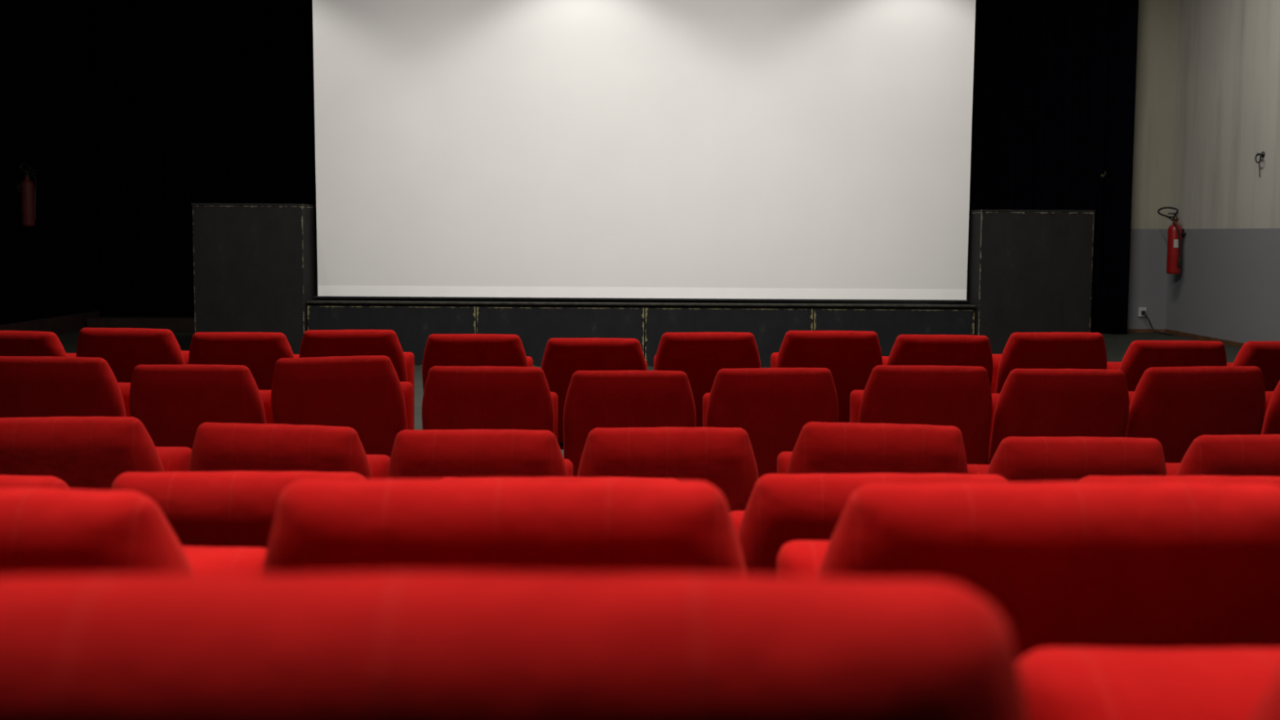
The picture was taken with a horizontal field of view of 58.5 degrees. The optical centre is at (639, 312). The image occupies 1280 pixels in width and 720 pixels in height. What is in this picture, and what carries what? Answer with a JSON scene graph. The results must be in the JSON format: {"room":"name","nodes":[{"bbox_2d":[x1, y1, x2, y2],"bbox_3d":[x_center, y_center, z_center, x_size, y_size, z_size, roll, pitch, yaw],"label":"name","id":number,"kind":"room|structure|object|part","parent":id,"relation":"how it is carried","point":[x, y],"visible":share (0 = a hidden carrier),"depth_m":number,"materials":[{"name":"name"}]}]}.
{"room":"auditorium","nodes":[
{"label":"auditorium","id":0,"kind":"room"},
{"bbox_2d":[0,0,102,324],"bbox_3d":[-7.091,-1.554,5.408,0.200,5.200,19.400,0,4,0],"label":"wall","id":1,"kind":"structure","parent":0,"point":[51,268],"depth_m":13.52,"materials":[{"name":"black paint"}]},
{"bbox_2d":[16,163,37,226],"bbox_3d":[-6.868,-1.320,12.818,0.210,0.702,0.273,-3,5,-42],"label":"fire extinguisher","id":2,"kind":"object","parent":1,"relation":"attached to","point":[28,190],"visible":1,"depth_m":12.80,"materials":[{"name":"red paint"}]},
{"bbox_2d":[0,311,99,335],"bbox_3d":[-6.986,0.288,11.902,0.029,0.220,5.700,0,4,0],"label":"baseboard","id":3,"kind":"structure","parent":1,"relation":"attached to","point":[62,325],"depth_m":13.68,"materials":[{"name":"black wood"}]},
{"bbox_2d":[86,316,195,332],"bbox_3d":[-5.751,0.149,14.423,2.300,0.160,0.350,0,4,0],"label":"baseboard","id":4,"kind":"structure","parent":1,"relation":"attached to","point":[175,324],"depth_m":14.25,"materials":[{"name":"black wood"}]},
{"bbox_2d":[57,329,1240,458],"bbox_3d":[-0.045,0.813,5.570,13.920,0.540,19.000,0,4,0],"label":"floor","id":5,"kind":"structure","parent":0,"point":[1117,345],"depth_m":12.92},
{"bbox_2d":[0,475,70,488],"bbox_3d":[-1.148,0.648,2.021,0.486,0.791,0.355,0,4,-1],"label":"seat","id":6,"kind":"object","parent":5,"relation":"on","point":[6,481],"visible":0.08,"depth_m":1.84,"materials":[{"name":"red fabric"}]},
{"bbox_2d":[0,330,75,356],"bbox_3d":[-2.828,0.477,5.277,0.494,0.818,0.359,0,4,0],"label":"seat","id":7,"kind":"object","parent":5,"relation":"on","point":[12,343],"visible":0.28,"depth_m":5.08,"materials":[{"name":"red fabric"}]},
{"bbox_2d":[66,352,75,356],"bbox_3d":[-2.823,0.398,5.366,0.482,0.421,0.163,1,3,0],"label":"cushion","id":8,"kind":"object","parent":7,"relation":"on","point":[68,354],"depth_m":5.34,"materials":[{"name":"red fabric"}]},
{"bbox_2d":[0,355,130,417],"bbox_3d":[-2.136,0.553,4.280,0.489,0.813,0.356,0,4,0],"label":"seat","id":9,"kind":"object","parent":5,"relation":"on","point":[45,386],"visible":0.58,"depth_m":4.10,"materials":[{"name":"red fabric"}]},
{"bbox_2d":[117,382,130,417],"bbox_3d":[-2.133,0.475,4.369,0.482,0.421,0.163,1,3,0],"label":"cushion","id":10,"kind":"object","parent":9,"relation":"on","point":[124,387],"depth_m":4.31,"materials":[{"name":"red fabric"}]},
{"bbox_2d":[0,416,191,489],"bbox_3d":[-1.497,0.651,3.124,0.492,0.787,0.358,0,4,0],"label":"seat","id":11,"kind":"object","parent":5,"relation":"on","point":[83,452],"visible":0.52,"depth_m":2.94,"materials":[{"name":"red fabric"}]},
{"bbox_2d":[155,446,191,471],"bbox_3d":[-1.500,0.587,3.216,0.482,0.421,0.163,0,4,0],"label":"cushion","id":12,"kind":"object","parent":11,"relation":"on","point":[173,459],"depth_m":3.18,"materials":[{"name":"red fabric"}]},
{"bbox_2d":[75,327,189,382],"bbox_3d":[-2.303,0.473,5.277,0.489,0.831,0.356,0,4,1],"label":"seat","id":13,"kind":"object","parent":5,"relation":"on","point":[123,349],"visible":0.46,"depth_m":5.09,"materials":[{"name":"red fabric"}]},
{"bbox_2d":[182,351,189,364],"bbox_3d":[-2.298,0.387,5.367,0.482,0.421,0.163,1,4,1],"label":"cushion","id":14,"kind":"object","parent":13,"relation":"on","point":[185,353],"depth_m":5.32,"materials":[{"name":"red fabric"}]},
{"bbox_2d":[0,487,266,575],"bbox_3d":[-0.658,0.546,1.222,0.489,0.792,0.360,0,4,1],"label":"seat","id":15,"kind":"object","parent":5,"relation":"on","point":[44,531],"visible":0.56,"depth_m":1.03,"materials":[{"name":"red fabric"}]},
{"bbox_2d":[182,546,266,573],"bbox_3d":[-0.655,0.479,1.315,0.482,0.421,0.163,0,4,1],"label":"cushion","id":16,"kind":"object","parent":15,"relation":"on","point":[202,560],"depth_m":1.29,"materials":[{"name":"red fabric"}]},
{"bbox_2d":[128,364,274,448],"bbox_3d":[-1.618,0.569,4.281,0.486,0.787,0.355,0,4,0],"label":"seat","id":17,"kind":"object","parent":5,"relation":"on","point":[171,402],"visible":0.52,"depth_m":4.11,"materials":[{"name":"red fabric"}]},
{"bbox_2d":[258,390,274,423],"bbox_3d":[-1.618,0.504,4.370,0.482,0.421,0.163,0,3,0],"label":"cushion","id":18,"kind":"object","parent":17,"relation":"on","point":[265,395],"depth_m":4.32,"materials":[{"name":"red fabric"}]},
{"bbox_2d":[111,471,365,548],"bbox_3d":[-0.648,0.646,2.020,0.489,0.801,0.357,0,4,1],"label":"seat","id":19,"kind":"object","parent":5,"relation":"on","point":[219,508],"visible":0.2,"depth_m":1.83,"materials":[{"name":"red fabric"}]},
{"bbox_2d":[188,332,299,390],"bbox_3d":[-1.798,0.484,5.278,0.486,0.816,0.356,0,4,-1],"label":"seat","id":20,"kind":"object","parent":5,"relation":"on","point":[260,352],"visible":0.38,"depth_m":5.09,"materials":[{"name":"red fabric"}]},
{"bbox_2d":[191,203,321,354],"bbox_3d":[-3.673,-0.283,11.041,1.038,1.520,0.636,0,4,0],"label":"cabinet","id":21,"kind":"object","parent":5,"relation":"on","point":[255,264],"visible":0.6,"depth_m":10.72,"materials":[{"name":"black wood"}]},
{"bbox_3d":[-3.669,-1.032,10.988,1.038,0.018,0.636,0,4,0],"label":"lid","id":22,"kind":"part","parent":21,"relation":"part of","materials":[{"name":"black wood"}]},
{"bbox_2d":[189,422,390,479],"bbox_3d":[-0.950,0.661,3.124,0.499,0.773,0.361,0,4,0],"label":"seat","id":23,"kind":"object","parent":5,"relation":"on","point":[216,446],"visible":0.37,"depth_m":2.93,"materials":[{"name":"red fabric"}]},
{"bbox_2d":[366,454,390,479],"bbox_3d":[-0.944,0.606,3.216,0.482,0.421,0.163,1,4,0],"label":"cushion","id":24,"kind":"object","parent":23,"relation":"on","point":[379,464],"depth_m":3.18,"materials":[{"name":"red fabric"}]},
{"bbox_2d":[271,355,413,457],"bbox_3d":[-1.100,0.554,4.281,0.502,0.823,0.362,0,4,-1],"label":"seat","id":25,"kind":"object","parent":5,"relation":"on","point":[366,394],"visible":0.59,"depth_m":4.11,"materials":[{"name":"red fabric"}]},
{"bbox_2d":[400,382,413,430],"bbox_3d":[-1.107,0.475,4.374,0.482,0.421,0.163,0,5,-1],"label":"cushion","id":26,"kind":"object","parent":25,"relation":"on","point":[407,387],"depth_m":4.34,"materials":[{"name":"red fabric"}]},
{"bbox_2d":[299,329,414,404],"bbox_3d":[-1.299,0.480,5.277,0.489,0.831,0.356,0,4,0],"label":"seat","id":27,"kind":"object","parent":5,"relation":"on","point":[315,343],"visible":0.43,"depth_m":5.09,"materials":[{"name":"red fabric"}]},
{"bbox_3d":[-1.298,0.320,5.203,0.486,0.501,0.230,0,4,0],"label":"backrest","id":28,"kind":"part","parent":27,"relation":"part of","materials":[{"name":"red fabric"}]},
{"bbox_2d":[403,351,414,404],"bbox_3d":[-1.301,0.394,5.366,0.482,0.421,0.163,0,3,0],"label":"cushion","id":29,"kind":"object","parent":27,"relation":"on","point":[409,357],"depth_m":5.34,"materials":[{"name":"red fabric"}]},
{"bbox_2d":[422,333,533,391],"bbox_3d":[-0.745,0.491,5.278,0.486,0.815,0.355,0,4,0],"label":"seat","id":30,"kind":"object","parent":5,"relation":"on","point":[441,349],"visible":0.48,"depth_m":5.09,"materials":[{"name":"red fabric"}]},
{"bbox_2d":[526,355,533,367],"bbox_3d":[-0.745,0.413,5.367,0.482,0.421,0.163,0,4,0],"label":"cushion","id":31,"kind":"object","parent":30,"relation":"on","point":[530,360],"depth_m":5.34,"materials":[{"name":"red fabric"}]},
{"bbox_2d":[386,429,573,479],"bbox_3d":[-0.429,0.671,3.125,0.486,0.760,0.355,0,4,-1],"label":"seat","id":32,"kind":"object","parent":5,"relation":"on","point":[428,453],"visible":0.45,"depth_m":2.93,"materials":[{"name":"red fabric"}]},
{"bbox_2d":[564,458,573,476],"bbox_3d":[-0.430,0.620,3.216,0.482,0.421,0.163,0,3,-1],"label":"cushion","id":33,"kind":"object","parent":32,"relation":"on","point":[569,465],"depth_m":3.20,"materials":[{"name":"red fabric"}]},
{"bbox_2d":[422,365,558,439],"bbox_3d":[-0.558,0.576,4.281,0.489,0.788,0.358,0,4,0],"label":"seat","id":34,"kind":"object","parent":5,"relation":"on","point":[458,397],"visible":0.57,"depth_m":4.10,"materials":[{"name":"red fabric"}]},
{"bbox_2d":[550,391,558,439],"bbox_3d":[-0.556,0.510,4.372,0.482,0.421,0.163,0,4,0],"label":"cushion","id":35,"kind":"object","parent":34,"relation":"on","point":[554,396],"depth_m":4.35,"materials":[{"name":"red fabric"}]},
{"bbox_2d":[262,477,746,574],"bbox_3d":[-0.131,0.544,1.222,0.486,0.803,0.357,0,4,-1],"label":"seat","id":36,"kind":"object","parent":5,"relation":"on","point":[483,524],"visible":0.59,"depth_m":1.02,"materials":[{"name":"red fabric"}]},
{"bbox_2d":[0,570,1030,719],"bbox_3d":[-0.081,0.485,0.556,0.488,0.814,0.359,0,4,0],"label":"seat","id":37,"kind":"object","parent":5,"relation":"on","point":[408,645],"visible":1,"depth_m":0.36,"materials":[{"name":"red fabric"}]},
{"bbox_2d":[443,476,677,479],"bbox_3d":[-0.134,0.653,2.021,0.486,0.794,0.356,0,4,0],"label":"seat","id":38,"kind":"object","parent":5,"relation":"on","point":[624,477],"visible":0.02,"depth_m":1.85,"materials":[{"name":"red fabric"}]},
{"bbox_2d":[541,337,647,449],"bbox_3d":[-0.209,0.502,5.278,0.486,0.800,0.355,0,4,1],"label":"seat","id":39,"kind":"object","parent":5,"relation":"on","point":[562,357],"visible":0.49,"depth_m":5.09,"materials":[{"name":"red fabric"}]},
{"bbox_2d":[559,361,647,449],"bbox_3d":[-0.207,0.431,5.367,0.482,0.421,0.163,0,3,1],"label":"cushion","id":40,"kind":"object","parent":39,"relation":"on","point":[561,446],"depth_m":5.32,"materials":[{"name":"red fabric"}]},
{"bbox_2d":[563,369,696,476],"bbox_3d":[-0.040,0.585,4.282,0.486,0.776,0.356,0,4,-1],"label":"seat","id":41,"kind":"object","parent":5,"relation":"on","point":[629,398],"visible":0.51,"depth_m":4.10,"materials":[{"name":"red fabric"}]},
{"bbox_2d":[306,297,975,367],"bbox_3d":[0.009,0.087,12.619,6.320,0.606,3.635,0,4,0],"label":"stage","id":42,"kind":"object","parent":5,"relation":"on","point":[535,322],"visible":0.56,"depth_m":10.81,"materials":[{"name":"black wood"}]},
{"bbox_3d":[-2.351,0.220,10.843,1.592,0.560,0.040,0,4,0],"label":"panel","id":43,"kind":"part","parent":42,"relation":"part of","materials":[{"name":"black wood"}]},
{"bbox_3d":[-0.754,0.230,10.843,1.587,0.560,0.040,0,4,0],"label":"panel","id":44,"kind":"part","parent":42,"relation":"part of","materials":[{"name":"black wood"}]},
{"bbox_3d":[0.841,0.239,10.843,1.587,0.560,0.040,0,4,0],"label":"panel","id":45,"kind":"part","parent":42,"relation":"part of","materials":[{"name":"black wood"}]},
{"bbox_3d":[2.404,0.249,10.843,1.522,0.560,0.040,0,4,0],"label":"panel","id":46,"kind":"part","parent":42,"relation":"part of","materials":[{"name":"black wood"}]},
{"bbox_2d":[577,426,759,511],"bbox_3d":[0.074,0.670,3.124,0.489,0.769,0.357,0,4,0],"label":"seat","id":47,"kind":"object","parent":5,"relation":"on","point":[724,458],"visible":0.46,"depth_m":2.94,"materials":[{"name":"red fabric"}]},
{"bbox_2d":[653,332,760,426],"bbox_3d":[0.305,0.490,5.278,0.489,0.829,0.359,0,4,0],"label":"seat","id":48,"kind":"object","parent":5,"relation":"on","point":[700,356],"visible":0.49,"depth_m":5.10,"materials":[{"name":"red fabric"}]},
{"bbox_2d":[702,367,838,478],"bbox_3d":[0.484,0.581,4.282,0.489,0.789,0.357,0,4,-1],"label":"seat","id":49,"kind":"object","parent":5,"relation":"on","point":[773,406],"visible":0.56,"depth_m":4.11,"materials":[{"name":"red fabric"}]},
{"bbox_2d":[702,392,710,426],"bbox_3d":[0.480,0.517,4.376,0.482,0.421,0.163,0,5,-1],"label":"cushion","id":50,"kind":"object","parent":49,"relation":"on","point":[705,397],"depth_m":4.35,"materials":[{"name":"red fabric"}]},
{"bbox_2d":[770,330,882,422],"bbox_3d":[0.852,0.489,5.277,0.489,0.839,0.359,0,4,-1],"label":"seat","id":51,"kind":"object","parent":5,"relation":"on","point":[851,357],"visible":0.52,"depth_m":5.10,"materials":[{"name":"red fabric"}]},
{"bbox_2d":[770,352,778,368],"bbox_3d":[0.853,0.398,5.370,0.482,0.421,0.163,0,5,-1],"label":"cushion","id":52,"kind":"object","parent":51,"relation":"on","point":[774,356],"depth_m":5.34,"materials":[{"name":"red fabric"}]},
{"bbox_2d":[729,472,1008,575],"bbox_3d":[0.395,0.651,2.021,0.489,0.804,0.359,0,4,0],"label":"seat","id":53,"kind":"object","parent":5,"relation":"on","point":[781,508],"visible":0.23,"depth_m":1.83,"materials":[{"name":"red fabric"}]},
{"bbox_2d":[729,511,744,533],"bbox_3d":[0.395,0.579,2.111,0.482,0.421,0.163,0,4,0],"label":"cushion","id":54,"kind":"object","parent":53,"relation":"on","point":[736,516],"depth_m":2.09,"materials":[{"name":"red fabric"}]},
{"bbox_2d":[777,422,968,474],"bbox_3d":[0.618,0.665,3.124,0.499,0.784,0.361,0,4,0],"label":"seat","id":55,"kind":"object","parent":5,"relation":"on","point":[820,447],"visible":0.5,"depth_m":2.93,"materials":[{"name":"red fabric"}]},
{"bbox_2d":[777,451,792,473],"bbox_3d":[0.623,0.605,3.215,0.482,0.421,0.163,1,4,0],"label":"cushion","id":56,"kind":"object","parent":55,"relation":"on","point":[783,459],"depth_m":3.19,"materials":[{"name":"red fabric"}]},
{"bbox_2d":[849,364,992,464],"bbox_3d":[1.040,0.579,4.281,0.489,0.800,0.357,0,4,0],"label":"seat","id":57,"kind":"object","parent":5,"relation":"on","point":[960,397],"visible":0.57,"depth_m":4.11,"materials":[{"name":"red fabric"}]},
{"bbox_2d":[849,390,863,422],"bbox_3d":[1.042,0.508,4.372,0.482,0.421,0.163,1,4,0],"label":"cushion","id":58,"kind":"object","parent":57,"relation":"on","point":[855,396],"depth_m":4.34,"materials":[{"name":"red fabric"}]},
{"bbox_2d":[881,334,992,386],"bbox_3d":[1.349,0.499,5.277,0.489,0.824,0.356,0,4,0],"label":"seat","id":59,"kind":"object","parent":5,"relation":"on","point":[969,350],"visible":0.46,"depth_m":5.09,"materials":[{"name":"red fabric"}]},
{"bbox_2d":[881,355,888,364],"bbox_3d":[1.351,0.416,5.366,0.482,0.421,0.163,1,3,0],"label":"cushion","id":60,"kind":"object","parent":59,"relation":"on","point":[885,358],"depth_m":5.33,"materials":[{"name":"red fabric"}]},
{"bbox_2d":[960,209,1094,354],"bbox_3d":[3.714,-0.231,11.041,1.063,1.505,0.636,0,4,0],"label":"cabinet","id":61,"kind":"object","parent":5,"relation":"on","point":[1028,270],"visible":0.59,"depth_m":10.72,"materials":[{"name":"black wood"}]},
{"bbox_3d":[3.719,-0.972,10.989,1.063,0.018,0.636,0,4,0],"label":"lid","id":62,"kind":"part","parent":61,"relation":"part of","materials":[{"name":"black wood"}]},
{"bbox_2d":[776,480,1279,660],"bbox_3d":[0.398,0.547,1.222,0.488,0.804,0.360,0,4,0],"label":"seat","id":63,"kind":"object","parent":5,"relation":"on","point":[1151,565],"visible":0.71,"depth_m":1.03,"materials":[{"name":"red fabric"}]},
{"bbox_2d":[776,540,830,577],"bbox_3d":[0.397,0.474,1.316,0.482,0.421,0.163,0,5,0],"label":"cushion","id":64,"kind":"object","parent":63,"relation":"on","point":[802,558],"depth_m":1.29,"materials":[{"name":"red fabric"}]},
{"bbox_2d":[991,332,1106,393],"bbox_3d":[1.864,0.495,5.277,0.489,0.838,0.360,0,4,0],"label":"seat","id":65,"kind":"object","parent":5,"relation":"on","point":[1022,350],"visible":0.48,"depth_m":5.09,"materials":[{"name":"red fabric"}]},
{"bbox_2d":[991,354,1001,393],"bbox_3d":[1.864,0.405,5.368,0.482,0.421,0.163,0,4,0],"label":"cushion","id":66,"kind":"object","parent":65,"relation":"on","point":[996,357],"depth_m":5.32,"materials":[{"name":"red fabric"}]},
{"bbox_2d":[985,368,1128,464],"bbox_3d":[1.536,0.587,4.281,0.489,0.791,0.358,0,4,0],"label":"seat","id":67,"kind":"object","parent":5,"relation":"on","point":[1030,402],"visible":0.54,"depth_m":4.11,"materials":[{"name":"red fabric"}]},
{"bbox_2d":[985,393,999,464],"bbox_3d":[1.538,0.520,4.372,0.482,0.421,0.163,0,4,0],"label":"cushion","id":68,"kind":"object","parent":67,"relation":"on","point":[994,396],"depth_m":4.32,"materials":[{"name":"red fabric"}]},
{"bbox_2d":[967,436,1166,482],"bbox_3d":[1.141,0.686,3.126,0.489,0.750,0.359,0,4,0],"label":"seat","id":69,"kind":"object","parent":5,"relation":"on","point":[1015,459],"visible":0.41,"depth_m":2.93,"materials":[{"name":"red fabric"}]},
{"bbox_2d":[967,464,989,474],"bbox_3d":[1.144,0.639,3.221,0.482,0.421,0.163,0,4,0],"label":"cushion","id":70,"kind":"object","parent":69,"relation":"on","point":[972,468],"depth_m":3.19,"materials":[{"name":"red fabric"}]},
{"bbox_2d":[1017,646,1279,719],"bbox_3d":[0.450,0.485,0.555,0.486,0.821,0.356,0,4,0],"label":"seat","id":71,"kind":"object","parent":5,"relation":"on","point":[1059,682],"visible":0.91,"depth_m":0.62,"materials":[{"name":"red fabric"}]},
{"bbox_3d":[0.451,0.330,0.482,0.486,0.501,0.230,0,4,0],"label":"backrest","id":72,"kind":"part","parent":71,"relation":"part of","materials":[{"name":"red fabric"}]},
{"bbox_2d":[1106,340,1226,391],"bbox_3d":[2.400,0.515,5.279,0.489,0.805,0.358,0,4,0],"label":"seat","id":73,"kind":"object","parent":5,"relation":"on","point":[1140,356],"visible":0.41,"depth_m":5.09,"materials":[{"name":"red fabric"}]},
{"bbox_2d":[1106,361,1121,369],"bbox_3d":[2.402,0.442,5.372,0.482,0.421,0.163,0,5,0],"label":"cushion","id":74,"kind":"object","parent":73,"relation":"on","point":[1110,365],"depth_m":5.33,"materials":[{"name":"red fabric"}]},
{"bbox_2d":[1078,475,1279,486],"bbox_3d":[0.916,0.655,2.021,0.486,0.803,0.356,0,4,1],"label":"seat","id":75,"kind":"object","parent":5,"relation":"on","point":[1273,480],"visible":0.11,"depth_m":1.84,"materials":[{"name":"red fabric"}]},
{"bbox_2d":[1124,365,1265,462],"bbox_3d":[2.034,0.583,4.280,0.494,0.805,0.359,0,4,1],"label":"seat","id":76,"kind":"object","parent":5,"relation":"on","point":[1174,406],"visible":0.56,"depth_m":4.11,"materials":[{"name":"red fabric"}]},
{"bbox_2d":[1128,391,1134,406],"bbox_3d":[2.031,0.511,4.371,0.482,0.421,0.163,0,4,1],"label":"cushion","id":77,"kind":"object","parent":76,"relation":"on","point":[1131,393],"depth_m":4.34,"materials":[{"name":"red fabric"}]},
{"bbox_2d":[1165,434,1279,476],"bbox_3d":[1.648,0.684,3.125,0.489,0.759,0.359,0,4,0],"label":"seat","id":78,"kind":"object","parent":5,"relation":"on","point":[1259,455],"visible":0.28,"depth_m":2.94,"materials":[{"name":"red fabric"}]},
{"bbox_2d":[1165,462,1180,475],"bbox_3d":[1.647,0.634,3.219,0.482,0.421,0.163,0,4,0],"label":"cushion","id":79,"kind":"object","parent":78,"relation":"on","point":[1171,468],"depth_m":3.19,"materials":[{"name":"red fabric"}]},
{"bbox_2d":[1226,341,1279,391],"bbox_3d":[2.907,0.518,5.278,0.486,0.805,0.355,0,4,-1],"label":"seat","id":80,"kind":"object","parent":5,"relation":"on","point":[1264,355],"visible":0.32,"depth_m":5.09,"materials":[{"name":"red fabric"}]},
{"bbox_2d":[1261,380,1279,434],"bbox_3d":[2.535,0.585,4.280,0.486,0.806,0.355,0,4,-1],"label":"seat","id":81,"kind":"object","parent":5,"relation":"on","point":[1271,424],"visible":0.2,"depth_m":4.16,"materials":[{"name":"red fabric"}]},
{"bbox_2d":[1261,391,1273,431],"bbox_3d":[2.535,0.511,4.369,0.482,0.421,0.163,0,3,0],"label":"cushion","id":82,"kind":"object","parent":81,"relation":"on","point":[1268,394],"depth_m":4.32,"materials":[{"name":"red fabric"}]},
{"bbox_2d":[1127,0,1177,331],"bbox_3d":[-0.027,-2.181,14.984,13.920,5.200,0.200,0,4,0],"label":"wall","id":83,"kind":"structure","parent":0,"point":[1157,33],"depth_m":14.89,"materials":[{"name":"paint"}]},
{"bbox_2d":[1127,328,1164,333],"bbox_3d":[6.594,0.239,15.035,0.590,0.045,0.029,0,4,0],"label":"baseboard","id":84,"kind":"structure","parent":83,"relation":"attached to","point":[1144,331],"depth_m":15.02,"materials":[{"name":"brown wood"}]},
{"bbox_2d":[1137,307,1173,335],"bbox_3d":[6.702,0.112,14.805,0.099,0.327,0.551,-2,4,-25],"label":"power outlet","id":85,"kind":"object","parent":83,"relation":"attached to","point":[1141,311],"visible":1,"depth_m":14.96,"materials":[{"name":"white plastic"}]},
{"bbox_3d":[6.600,-0.007,15.018,0.100,0.120,0.030,0,4,0],"label":"plate","id":86,"kind":"part","parent":85,"relation":"part of","materials":[{"name":"white plastic"}]},
{"bbox_2d":[1165,0,1279,343],"bbox_3d":[7.029,-1.468,5.408,0.200,5.200,19.400,0,4,0],"label":"wall","id":87,"kind":"structure","parent":0,"point":[1227,98],"depth_m":13.49,"materials":[{"name":"paint"}]},
{"bbox_2d":[1157,206,1186,274],"bbox_3d":[6.758,-0.920,14.539,0.337,0.850,0.252,2,4,22],"label":"fire extinguisher","id":88,"kind":"object","parent":87,"relation":"attached to","point":[1175,233],"visible":1,"depth_m":14.46,"materials":[{"name":"red paint"}]},
{"bbox_2d":[1164,328,1244,347],"bbox_3d":[6.903,0.675,8.801,0.024,0.050,12.470,0,4,0],"label":"baseboard","id":89,"kind":"structure","parent":87,"relation":"attached to","point":[1166,331],"depth_m":13.99,"materials":[{"name":"brown wood"}]},
{"bbox_2d":[1254,151,1265,177],"bbox_3d":[6.898,-1.652,12.714,0.064,0.282,0.117,0,4,0],"label":"ring hook","id":90,"kind":"object","parent":87,"relation":"attached to","point":[1262,154],"visible":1,"depth_m":12.70,"materials":[{"name":"metal"}]},
{"bbox_3d":[-0.014,-4.204,5.219,14.320,0.200,19.400,0,4,0],"label":"ceiling","id":91,"kind":"structure","parent":0,"visible":0},
{"bbox_2d":[312,0,975,302],"bbox_3d":[0.029,-2.305,10.876,6.310,4.378,0.220,0,4,0],"label":"projection screen","id":92,"kind":"object","parent":91,"relation":"hanging from","point":[743,150],"visible":1,"depth_m":10.91,"materials":[{"name":"fabric"}]}
]}

